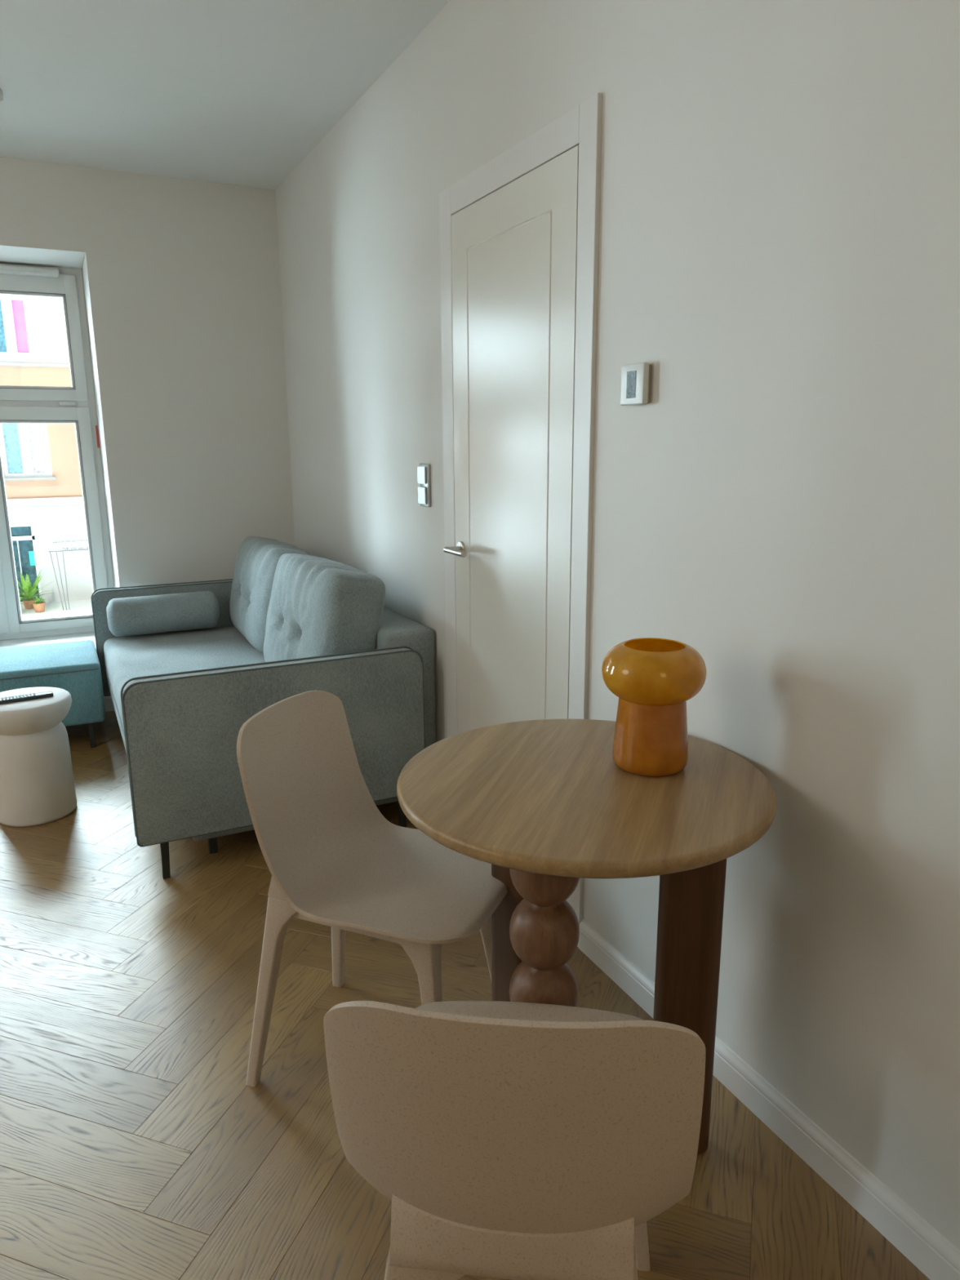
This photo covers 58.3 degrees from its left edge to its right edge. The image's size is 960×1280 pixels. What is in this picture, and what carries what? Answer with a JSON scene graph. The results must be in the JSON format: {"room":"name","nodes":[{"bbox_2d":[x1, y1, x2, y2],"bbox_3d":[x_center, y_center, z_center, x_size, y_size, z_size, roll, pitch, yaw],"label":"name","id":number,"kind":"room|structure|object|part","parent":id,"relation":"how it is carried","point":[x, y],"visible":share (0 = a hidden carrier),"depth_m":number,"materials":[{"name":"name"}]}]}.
{"room":"dining room","nodes":[
{"label":"dining room","id":0,"kind":"room"},
{"bbox_2d":[0,156,294,695],"bbox_3d":[-3.101,-0.837,3.963,4.338,2.600,0.600,-7,15,-26],"label":"wall","id":1,"kind":"structure","parent":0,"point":[181,277],"depth_m":4.32,"materials":[{"name":"paint"}]},
{"bbox_2d":[0,262,114,648],"bbox_3d":[-2.461,-0.876,4.233,1.125,1.918,0.510,-7,15,-26],"label":"window","id":2,"kind":"structure","parent":1,"relation":"attached to","point":[75,404],"depth_m":4.52,"materials":[{"name":"plastic"}]},
{"bbox_2d":[0,263,58,277],"bbox_3d":[-2.532,-1.811,4.163,0.895,0.044,0.053,-7,15,-26],"label":"vent","id":3,"kind":"object","parent":2,"relation":"attached to","point":[6,270],"depth_m":4.28,"materials":[{"name":"white plastic"}]},
{"bbox_3d":[-2.555,-1.513,4.272,1.055,0.621,0.073,-7,15,-26],"label":"sash","id":4,"kind":"part","parent":2,"relation":"part of","materials":[{"name":"plastic"}]},
{"bbox_3d":[-2.456,0.048,4.447,1.125,0.022,0.510,-7,15,-26],"label":"sill","id":5,"kind":"part","parent":2,"relation":"part of","materials":[{"name":"plastic"}]},
{"bbox_2d":[103,695,115,711],"bbox_3d":[-2.897,0.442,4.009,4.174,0.086,0.013,-7,15,-26],"label":"baseboard","id":6,"kind":"structure","parent":1,"relation":"attached to","point":[108,704],"depth_m":4.47,"materials":[{"name":"wood"}]},
{"bbox_2d":[0,0,449,190],"bbox_3d":[-1.476,-1.502,0.598,4.488,0.200,7.656,-7,15,-26],"label":"ceiling","id":7,"kind":"structure","parent":0,"point":[236,92],"depth_m":3.00,"materials":[{"name":"paint"}]},
{"bbox_2d":[0,88,3,101],"bbox_3d":[-1.770,-1.949,3.085,0.110,0.052,0.110,-7,15,-26],"label":"ceiling spotlight","id":8,"kind":"object","parent":7,"relation":"attached to","point":[1,91],"visible":1,"depth_m":3.09,"materials":[{"name":"plastic"}]},
{"bbox_2d":[0,711,929,1279],"bbox_3d":[-1.360,1.246,1.029,4.388,0.150,7.106,-7,15,-26],"label":"floor","id":9,"kind":"structure","parent":0,"point":[135,1144],"depth_m":1.83,"materials":[{"name":"brown wood"}]},
{"bbox_2d":[0,686,76,826],"bbox_3d":[-1.677,0.433,3.211,0.320,0.450,0.320,-7,15,-26],"label":"side table","id":10,"kind":"object","parent":9,"relation":"on","point":[37,786],"visible":0.94,"depth_m":3.12,"materials":[{"name":"white paint"}]},
{"bbox_2d":[0,690,53,704],"bbox_3d":[-1.662,0.210,3.138,0.190,0.017,0.040,-9,15,-32],"label":"remote control","id":11,"kind":"object","parent":10,"relation":"on","point":[46,694],"visible":1,"depth_m":3.13,"materials":[{"name":"plastic"}]},
{"bbox_2d":[0,640,106,747],"bbox_3d":[-2.251,0.288,3.945,0.948,0.406,0.555,-7,15,-26],"label":"ottoman","id":12,"kind":"object","parent":9,"relation":"on","point":[73,667],"visible":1,"depth_m":3.87,"materials":[{"name":"fabric"}]},
{"bbox_3d":[-1.777,0.431,3.941,0.022,0.125,0.022,-7,15,-26],"label":"leg","id":13,"kind":"part","parent":12,"relation":"part of","materials":[{"name":"black metal"}]},
{"bbox_2d":[90,578,435,879],"bbox_3d":[-1.016,0.185,3.682,1.052,0.712,1.904,-7,15,-26],"label":"sofa","id":14,"kind":"object","parent":9,"relation":"on","point":[182,700],"visible":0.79,"depth_m":2.86,"materials":[{"name":"fabric"}]},
{"bbox_2d":[106,591,219,636],"bbox_3d":[-1.549,-0.131,4.220,0.516,0.184,0.189,-7,15,-27],"label":"bolster cushion","id":15,"kind":"object","parent":14,"relation":"on","point":[153,614],"visible":1,"depth_m":4.15,"materials":[{"name":"fabric"}]},
{"bbox_3d":[-1.457,-0.034,4.453,0.963,0.519,0.078,-7,15,-26],"label":"armrest","id":16,"kind":"part","parent":14,"relation":"part of","materials":[{"name":"fabric"}]},
{"bbox_3d":[-1.007,0.693,2.754,0.028,0.142,0.023,-7,15,-26],"label":"leg","id":17,"kind":"part","parent":14,"relation":"part of","materials":[{"name":"black metal"}]},
{"bbox_3d":[-1.084,0.243,3.657,0.840,0.261,1.753,-7,15,-26],"label":"seat","id":18,"kind":"part","parent":14,"relation":"part of","materials":[{"name":"fabric"}]},
{"bbox_3d":[-0.911,0.693,2.930,0.028,0.062,0.028,-7,15,-26],"label":"leg","id":19,"kind":"part","parent":14,"relation":"part of","materials":[{"name":"black metal"}]},
{"bbox_2d":[230,536,308,652],"bbox_3d":[-0.996,-0.228,4.084,0.315,0.498,0.840,-6,14,-23],"label":"cushion","id":20,"kind":"object","parent":14,"relation":"on","point":[257,558],"visible":0.51,"depth_m":3.86,"materials":[{"name":"fabric"}]},
{"bbox_3d":[-0.645,0.332,2.856,0.963,0.519,0.072,-7,15,-26],"label":"armrest","id":21,"kind":"part","parent":14,"relation":"part of","materials":[{"name":"fabric"}]},
{"bbox_2d":[263,553,385,662],"bbox_3d":[-0.627,-0.064,3.359,0.308,0.515,0.813,-7,15,-27],"label":"cushion","id":22,"kind":"object","parent":14,"relation":"on","point":[317,606],"visible":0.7,"depth_m":3.06,"materials":[{"name":"fabric"}]},
{"bbox_3d":[-0.282,0.608,3.103,0.028,0.142,0.023,-7,15,-26],"label":"leg","id":23,"kind":"part","parent":14,"relation":"part of","materials":[{"name":"black metal"}]},
{"bbox_3d":[-0.641,0.083,3.872,0.194,0.602,1.801,-7,15,-26],"label":"backrest","id":24,"kind":"part","parent":14,"relation":"part of","materials":[{"name":"fabric"}]},
{"bbox_2d":[236,690,507,1087],"bbox_3d":[-0.201,0.552,1.872,0.531,0.806,0.429,5,14,20],"label":"dining chair","id":25,"kind":"object","parent":9,"relation":"on","point":[333,860],"visible":0.88,"depth_m":1.85,"materials":[{"name":"beige plastic"}]},
{"bbox_3d":[-0.415,0.747,1.868,0.150,0.432,0.154,5,14,20],"label":"leg","id":26,"kind":"part","parent":25,"relation":"part of","materials":[{"name":"beige plastic"}]},
{"bbox_3d":[-0.223,0.508,1.870,0.382,0.122,0.306,5,14,20],"label":"seat frame","id":27,"kind":"part","parent":25,"relation":"part of","materials":[{"name":"beige plastic"}]},
{"bbox_3d":[-0.330,0.695,2.088,0.150,0.432,0.154,5,14,20],"label":"leg","id":28,"kind":"part","parent":25,"relation":"part of","materials":[{"name":"beige plastic"}]},
{"bbox_3d":[-0.113,0.781,1.729,0.144,0.425,0.116,5,14,20],"label":"leg","id":29,"kind":"part","parent":25,"relation":"part of","materials":[{"name":"beige plastic"}]},
{"bbox_3d":[-0.009,0.718,1.999,0.144,0.425,0.116,5,14,20],"label":"leg","id":30,"kind":"part","parent":25,"relation":"part of","materials":[{"name":"beige plastic"}]},
{"bbox_2d":[323,1000,705,1279],"bbox_3d":[0.058,0.709,1.190,0.429,0.806,0.531,1,13,7],"label":"dining chair","id":31,"kind":"object","parent":9,"relation":"on","point":[511,1140],"visible":1,"depth_m":0.92,"materials":[{"name":"beige plastic"}]},
{"bbox_3d":[-0.082,0.930,1.067,0.154,0.432,0.150,1,13,7],"label":"leg","id":32,"kind":"part","parent":31,"relation":"part of","materials":[{"name":"beige plastic"}]},
{"bbox_3d":[0.055,0.672,1.157,0.306,0.122,0.382,1,13,7],"label":"seat frame","id":33,"kind":"part","parent":31,"relation":"part of","materials":[{"name":"beige plastic"}]},
{"bbox_3d":[0.158,0.935,1.040,0.154,0.432,0.150,1,13,7],"label":"leg","id":34,"kind":"part","parent":31,"relation":"part of","materials":[{"name":"beige plastic"}]},
{"bbox_3d":[0.223,0.865,1.360,0.116,0.425,0.144,1,13,7],"label":"leg","id":35,"kind":"part","parent":31,"relation":"part of","materials":[{"name":"beige plastic"}]},
{"bbox_2d":[396,719,777,1154],"bbox_3d":[0.194,0.620,1.697,0.692,0.750,0.692,-7,15,-26],"label":"dining table","id":36,"kind":"object","parent":9,"relation":"on","point":[547,803],"visible":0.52,"depth_m":1.53,"materials":[{"name":"brown wood"}]},
{"bbox_3d":[0.073,0.600,1.849,0.058,0.721,0.118,-11,17,-39],"label":"leg","id":37,"kind":"part","parent":36,"relation":"part of","materials":[{"name":"brown wood"}]},
{"bbox_3d":[0.112,0.676,1.523,0.121,0.720,0.121,-7,15,-26],"label":"leg","id":38,"kind":"part","parent":36,"relation":"part of","materials":[{"name":"brown wood"}]},
{"bbox_2d":[601,637,706,776],"bbox_3d":[0.327,0.125,1.635,0.193,0.239,0.193,-7,15,-26],"label":"vase","id":39,"kind":"object","parent":36,"relation":"on","point":[653,679],"visible":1,"depth_m":1.58,"materials":[{"name":"orange glass"}]},
{"bbox_3d":[0.327,0.058,1.620,0.193,0.102,0.193,-7,15,-26],"label":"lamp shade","id":40,"kind":"part","parent":39,"relation":"part of","materials":[{"name":"orange glass"}]},
{"bbox_3d":[0.394,0.646,1.640,0.118,0.721,0.058,4,14,18],"label":"leg","id":41,"kind":"part","parent":36,"relation":"part of","materials":[{"name":"brown wood"}]},
{"bbox_2d":[275,0,959,1250],"bbox_3d":[0.476,-0.367,1.850,0.150,2.600,7.656,-7,15,-26],"label":"wall","id":42,"kind":"structure","parent":0,"point":[780,222],"depth_m":1.62,"materials":[{"name":"paint"}]},
{"bbox_2d":[417,463,431,506],"bbox_3d":[-0.198,-0.540,3.007,0.022,0.148,0.082,-7,15,-26],"label":"light switch","id":43,"kind":"object","parent":42,"relation":"attached to","point":[424,469],"visible":1,"depth_m":2.99,"materials":[{"name":"white plastic"}]},
{"bbox_2d":[439,93,602,947],"bbox_3d":[0.114,-0.270,2.530,0.213,2.107,0.868,-7,15,-26],"label":"door","id":44,"kind":"structure","parent":42,"relation":"in","point":[519,233],"depth_m":2.35,"materials":[{"name":"wood"}]},
{"bbox_3d":[-0.064,-0.281,2.719,0.062,0.050,0.147,-7,15,-26],"label":"handle","id":45,"kind":"part","parent":44,"relation":"part of","materials":[{"name":"metal"}]},
{"bbox_2d":[620,362,651,405],"bbox_3d":[0.341,-0.558,1.881,0.025,0.086,0.084,-7,15,-26],"label":"thermostat","id":46,"kind":"object","parent":42,"relation":"attached to","point":[636,377],"visible":1,"depth_m":1.86,"materials":[{"name":"white plastic"}]},
{"bbox_3d":[0.348,-0.559,1.884,0.010,0.080,0.072,-7,15,-26],"label":"plate","id":47,"kind":"part","parent":46,"relation":"part of","materials":[{"name":"plastic"}]},
{"bbox_2d":[578,919,959,1279],"bbox_3d":[1.160,1.204,0.624,0.013,0.086,3.978,-7,15,-26],"label":"baseboard","id":48,"kind":"structure","parent":42,"relation":"attached to","point":[928,1250],"depth_m":1.64,"materials":[{"name":"wood"}]},
{"label":"outside","id":49,"kind":"structure","parent":0,"visible":0},
{"bbox_2d":[0,294,93,604],"bbox_3d":[-11.732,-6.855,25.017,34.000,14.100,9.140,-7,15,-26],"label":"apartment building","id":50,"kind":"structure","parent":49,"point":[40,461],"depth_m":21.05,"materials":[{"name":"concrete"}]},
{"bbox_3d":[-11.328,-7.358,20.143,0.345,1.200,0.010,-7,15,-26],"label":"pane","id":51,"kind":"part","parent":50,"relation":"part of","materials":[{"name":"blue glass"}]},
{"bbox_3d":[-11.286,-4.790,20.753,0.345,1.540,0.010,-7,15,-26],"label":"pane","id":52,"kind":"part","parent":50,"relation":"part of","materials":[{"name":"blue glass"}]},
{"bbox_3d":[-10.875,-7.412,20.361,0.267,1.200,0.010,-7,15,-26],"label":"pane","id":53,"kind":"part","parent":50,"relation":"part of","materials":[{"name":"pink glass"}]},
{"bbox_3d":[-11.428,-1.881,21.404,0.780,1.880,0.010,-7,15,-26],"label":"pane","id":54,"kind":"part","parent":50,"relation":"part of","materials":[{"name":"teal glass"}]},
{"bbox_3d":[-11.397,-1.867,21.343,0.780,1.880,0.050,-7,15,-26],"label":"shop door","id":55,"kind":"part","parent":50,"relation":"part of","materials":[{"name":"teal glass"}]},
{"bbox_3d":[-10.966,-3.927,20.953,1.160,0.075,0.190,-7,15,-26],"label":"sill","id":56,"kind":"part","parent":50,"relation":"part of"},
{"bbox_3d":[-10.833,-4.843,20.971,0.267,1.540,0.010,-7,15,-26],"label":"pane","id":57,"kind":"part","parent":50,"relation":"part of","materials":[{"name":"glass"}]},
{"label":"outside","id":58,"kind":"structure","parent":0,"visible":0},
{"bbox_3d":[-9.148,1.208,21.617,38.000,0.300,2.600,-7,15,-26],"label":"pavement","id":59,"kind":"object","parent":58,"visible":0},
{"bbox_2d":[20,599,92,618],"bbox_3d":[-10.283,0.117,21.391,12.000,1.940,1.550,-7,15,-26],"label":"terrace","id":60,"kind":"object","parent":59,"relation":"on","point":[76,606],"visible":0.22,"depth_m":20.77,"materials":[{"name":"white concrete"}]},
{"bbox_2d":[17,571,55,609],"bbox_3d":[-10.921,-1.240,20.818,1.327,0.971,1.617,-7,15,-26],"label":"potted plant","id":61,"kind":"object","parent":60,"relation":"on","point":[28,591],"visible":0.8,"depth_m":20.75,"materials":[{"name":"green plant"}]},
{"bbox_3d":[-10.928,-0.866,20.867,0.280,0.220,0.280,-7,15,-26],"label":"pot","id":62,"kind":"part","parent":61,"relation":"part of","materials":[{"name":"ceramic"}]},
{"bbox_2d":[31,595,45,612],"bbox_3d":[-10.485,-0.862,20.462,0.364,0.390,0.383,-7,15,-26],"label":"potted plant","id":63,"kind":"object","parent":60,"relation":"on","point":[38,606],"visible":1,"depth_m":20.40,"materials":[{"name":"green plant"}]},
{"bbox_3d":[-10.486,-0.779,20.482,0.280,0.220,0.280,-7,15,-26],"label":"pot","id":64,"kind":"part","parent":63,"relation":"part of","materials":[{"name":"ceramic"}]},
{"bbox_2d":[48,548,88,610],"bbox_3d":[-8.851,-1.550,21.079,2.951,1.434,0.030,-7,15,-26],"label":"terrace railing","id":65,"kind":"object","parent":60,"relation":"on","point":[62,551],"visible":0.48,"depth_m":20.52,"materials":[{"name":"grey metal"}]},
{"bbox_3d":[-10.075,-1.399,20.491,0.162,1.421,0.020,-7,15,-26],"label":"post","id":66,"kind":"part","parent":65,"relation":"part of","materials":[{"name":"grey metal"}]},
{"bbox_3d":[-9.987,-1.410,20.534,0.096,1.420,0.020,-7,15,-26],"label":"post","id":67,"kind":"part","parent":65,"relation":"part of","materials":[{"name":"grey metal"}]},
{"bbox_3d":[-9.898,-1.420,20.576,0.018,1.419,0.018,11,17,40],"label":"post","id":68,"kind":"part","parent":65,"relation":"part of","materials":[{"name":"grey metal"}]},
{"bbox_3d":[-8.855,-2.237,20.920,2.951,0.024,0.030,-7,15,-26],"label":"rail","id":69,"kind":"part","parent":65,"relation":"part of","materials":[{"name":"grey metal"}]}
]}

